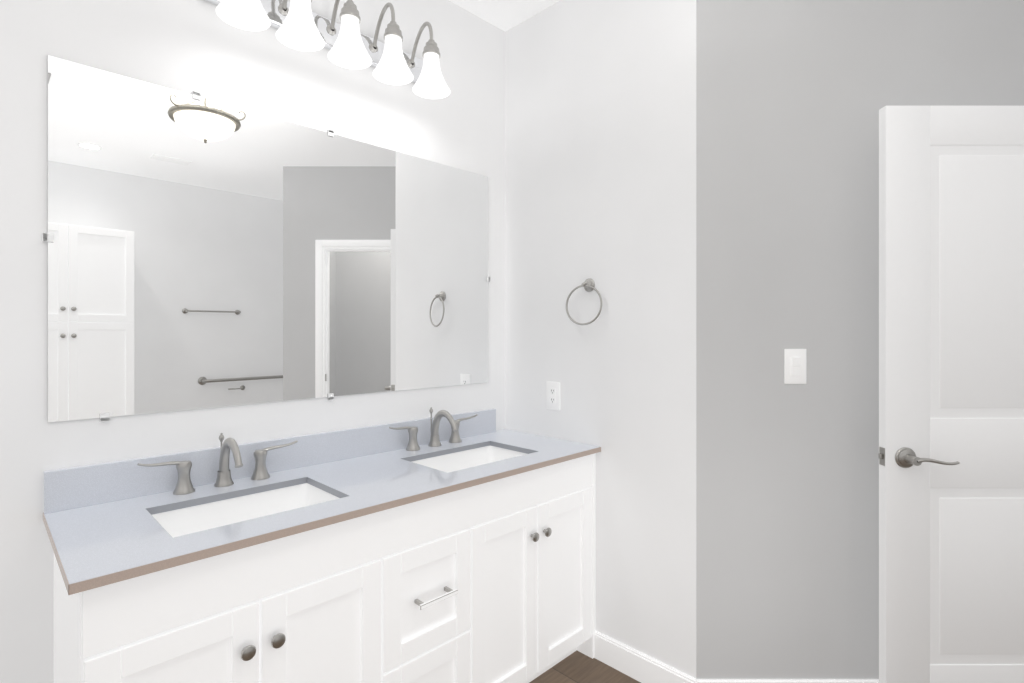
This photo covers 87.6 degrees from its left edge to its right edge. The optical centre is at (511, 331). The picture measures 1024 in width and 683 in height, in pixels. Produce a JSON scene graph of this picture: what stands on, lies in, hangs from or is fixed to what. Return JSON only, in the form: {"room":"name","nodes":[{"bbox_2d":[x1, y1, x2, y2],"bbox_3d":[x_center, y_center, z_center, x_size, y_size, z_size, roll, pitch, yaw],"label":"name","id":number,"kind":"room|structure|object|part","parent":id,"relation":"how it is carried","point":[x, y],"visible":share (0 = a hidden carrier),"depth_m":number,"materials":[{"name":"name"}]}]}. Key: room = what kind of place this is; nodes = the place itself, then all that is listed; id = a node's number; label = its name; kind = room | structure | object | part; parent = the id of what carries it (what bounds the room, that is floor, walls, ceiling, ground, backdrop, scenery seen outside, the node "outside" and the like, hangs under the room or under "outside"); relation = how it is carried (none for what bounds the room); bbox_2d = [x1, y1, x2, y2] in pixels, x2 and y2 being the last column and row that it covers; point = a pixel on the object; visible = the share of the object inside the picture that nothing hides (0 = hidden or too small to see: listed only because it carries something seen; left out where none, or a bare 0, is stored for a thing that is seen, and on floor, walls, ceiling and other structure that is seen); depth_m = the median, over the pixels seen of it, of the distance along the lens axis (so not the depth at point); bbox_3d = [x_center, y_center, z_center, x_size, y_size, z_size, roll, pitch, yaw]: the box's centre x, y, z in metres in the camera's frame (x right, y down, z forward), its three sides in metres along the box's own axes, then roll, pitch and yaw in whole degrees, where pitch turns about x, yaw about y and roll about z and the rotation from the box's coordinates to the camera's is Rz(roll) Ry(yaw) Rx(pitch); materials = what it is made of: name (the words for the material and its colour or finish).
{"room":"bathroom","nodes":[
{"label":"bathroom","id":0,"kind":"room"},
{"bbox_2d":[0,0,504,682],"bbox_3d":[-1.242,-0.055,1.400,3.540,2.730,0.120,0,0,-45],"label":"wall","id":1,"kind":"structure","parent":0,"point":[198,46],"depth_m":1.57,"materials":[{"name":"paint"}]},
{"bbox_2d":[42,55,489,422],"bbox_3d":[-0.648,-0.238,1.901,1.542,0.960,0.009,0,0,-45],"label":"mirror","id":2,"kind":"object","parent":1,"relation":"attached to","point":[204,253],"visible":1,"depth_m":1.68,"materials":[{"name":"clear glass"}]},
{"bbox_2d":[43,409,498,514],"bbox_3d":[-0.633,0.408,1.906,1.566,0.105,0.020,0,0,-45],"label":"backsplash","id":3,"kind":"structure","parent":1,"relation":"attached to","point":[93,485],"depth_m":1.63,"materials":[{"name":"grey stone"}]},
{"bbox_2d":[205,0,449,98],"bbox_3d":[-0.574,-1.048,1.815,0.842,0.275,0.235,0,0,-45],"label":"sconce","id":4,"kind":"object","parent":1,"relation":"attached to","point":[299,25],"visible":1,"depth_m":1.82,"materials":[{"name":"white glass"}]},
{"bbox_2d":[449,0,559,30],"bbox_3d":[1.170,-1.470,0.898,6.400,0.100,4.600,0,0,-45],"label":"ceiling","id":5,"kind":"structure","parent":0,"point":[504,15],"depth_m":2.35,"materials":[{"name":"paint"}]},
{"bbox_2d":[529,651,640,682],"bbox_3d":[1.170,1.360,0.898,6.400,0.100,4.600,0,0,-45],"label":"floor","id":6,"kind":"structure","parent":0,"point":[577,667],"depth_m":2.04,"materials":[{"name":"brown wood"}]},
{"bbox_2d":[47,431,600,682],"bbox_3d":[-0.409,0.895,1.751,1.623,0.830,0.556,0,0,-45],"label":"bathroom vanity","id":7,"kind":"object","parent":6,"relation":"on","point":[443,546],"depth_m":1.45,"materials":[{"name":"white paint"}]},
{"bbox_3d":[-0.693,0.923,1.117,0.317,0.598,0.047,0,0,-45],"label":"door","id":8,"kind":"part","parent":7,"relation":"part of","materials":[{"name":"white paint"}]},
{"bbox_3d":[-0.465,0.923,1.344,0.315,0.598,0.047,0,0,-45],"label":"door","id":9,"kind":"part","parent":7,"relation":"part of","materials":[{"name":"white paint"}]},
{"bbox_2d":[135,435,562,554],"bbox_3d":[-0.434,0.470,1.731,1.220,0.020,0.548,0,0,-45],"label":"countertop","id":10,"kind":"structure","parent":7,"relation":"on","point":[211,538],"depth_m":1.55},
{"bbox_2d":[137,432,297,494],"bbox_3d":[-0.827,0.383,1.566,0.436,0.153,0.171,0,0,-45],"label":"faucet","id":11,"kind":"object","parent":10,"relation":"on","point":[231,468],"depth_m":1.59,"materials":[{"name":"silver metal"}]},
{"bbox_2d":[388,407,477,451],"bbox_3d":[-0.274,0.383,2.119,0.436,0.153,0.171,0,0,-45],"label":"faucet","id":12,"kind":"object","parent":10,"relation":"on","point":[444,432],"depth_m":2.14,"materials":[{"name":"silver metal"}]},
{"bbox_3d":[-0.236,0.923,1.568,0.314,0.598,0.054,0,0,-45],"label":"drawer","id":13,"kind":"part","parent":7,"relation":"part of","materials":[{"name":"white paint"}]},
{"bbox_3d":[-0.015,0.923,1.794,0.306,0.598,0.047,0,0,-45],"label":"door","id":14,"kind":"part","parent":7,"relation":"part of","materials":[{"name":"white paint"}]},
{"bbox_3d":[0.210,0.923,2.019,0.319,0.598,0.047,0,0,-45],"label":"door","id":15,"kind":"part","parent":7,"relation":"part of","materials":[{"name":"white paint"}]},
{"bbox_2d":[505,0,695,678],"bbox_3d":[0.346,-0.055,2.231,0.120,2.730,0.951,0,0,-45],"label":"wall","id":16,"kind":"structure","parent":0,"point":[600,143],"depth_m":2.08,"materials":[{"name":"paint"}]},
{"bbox_2d":[546,381,559,410],"bbox_3d":[0.177,0.277,2.309,0.076,0.121,0.008,0,0,45],"label":"outlet","id":17,"kind":"object","parent":16,"relation":"attached to","point":[552,395],"visible":1,"depth_m":2.31,"materials":[{"name":"white plastic"}]},
{"bbox_2d":[566,278,601,324],"bbox_3d":[0.295,-0.122,2.155,0.057,0.192,0.162,0,0,-45],"label":"towel ring","id":18,"kind":"object","parent":16,"relation":"attached to","point":[588,284],"visible":1,"depth_m":2.15,"materials":[{"name":"silver metal"}]},
{"bbox_2d":[594,631,695,682],"bbox_3d":[0.299,1.258,2.183,0.951,0.105,0.012,0,0,45],"label":"baseboard","id":19,"kind":"structure","parent":16,"relation":"attached to","point":[641,667],"depth_m":2.02,"materials":[{"name":"white paint"}]},
{"bbox_2d":[696,0,1023,678],"bbox_3d":[1.961,-0.055,1.912,2.642,2.730,0.120,0,0,0],"label":"wall","id":20,"kind":"structure","parent":0,"point":[793,97],"depth_m":1.85,"materials":[{"name":"paint"}]},
{"bbox_2d":[696,679,878,682],"bbox_3d":[1.336,1.258,1.845,1.392,0.105,0.012,0,0,0],"label":"baseboard","id":21,"kind":"structure","parent":20,"relation":"attached to","point":[787,680],"depth_m":1.85,"materials":[{"name":"white paint"}]},
{"bbox_2d":[784,349,805,383],"bbox_3d":[0.982,0.120,1.847,0.076,0.121,0.010,0,0,0],"label":"rocker light switch","id":22,"kind":"object","parent":20,"relation":"attached to","point":[794,366],"visible":1,"depth_m":1.85,"materials":[{"name":"white plastic"}]},
{"bbox_3d":[2.092,-0.055,1.218,0.120,2.730,1.269,0,0,0],"label":"wall","id":23,"kind":"structure","parent":0,"visible":0},
{"bbox_2d":[879,106,1023,682],"bbox_3d":[1.608,0.289,1.714,0.836,2.018,0.035,0,0,0],"label":"door leaf","id":24,"kind":"structure","parent":23,"relation":"in","point":[951,359],"depth_m":1.70,"materials":[{"name":"white paint"}]},
{"bbox_2d":[878,447,959,467],"bbox_3d":[1.280,0.400,1.714,0.198,0.066,0.151,0,0,0],"label":"door lever","id":25,"kind":"object","parent":24,"relation":"attached to","point":[905,457],"visible":0.67,"depth_m":1.68,"materials":[{"name":"silver metal"}]}
]}

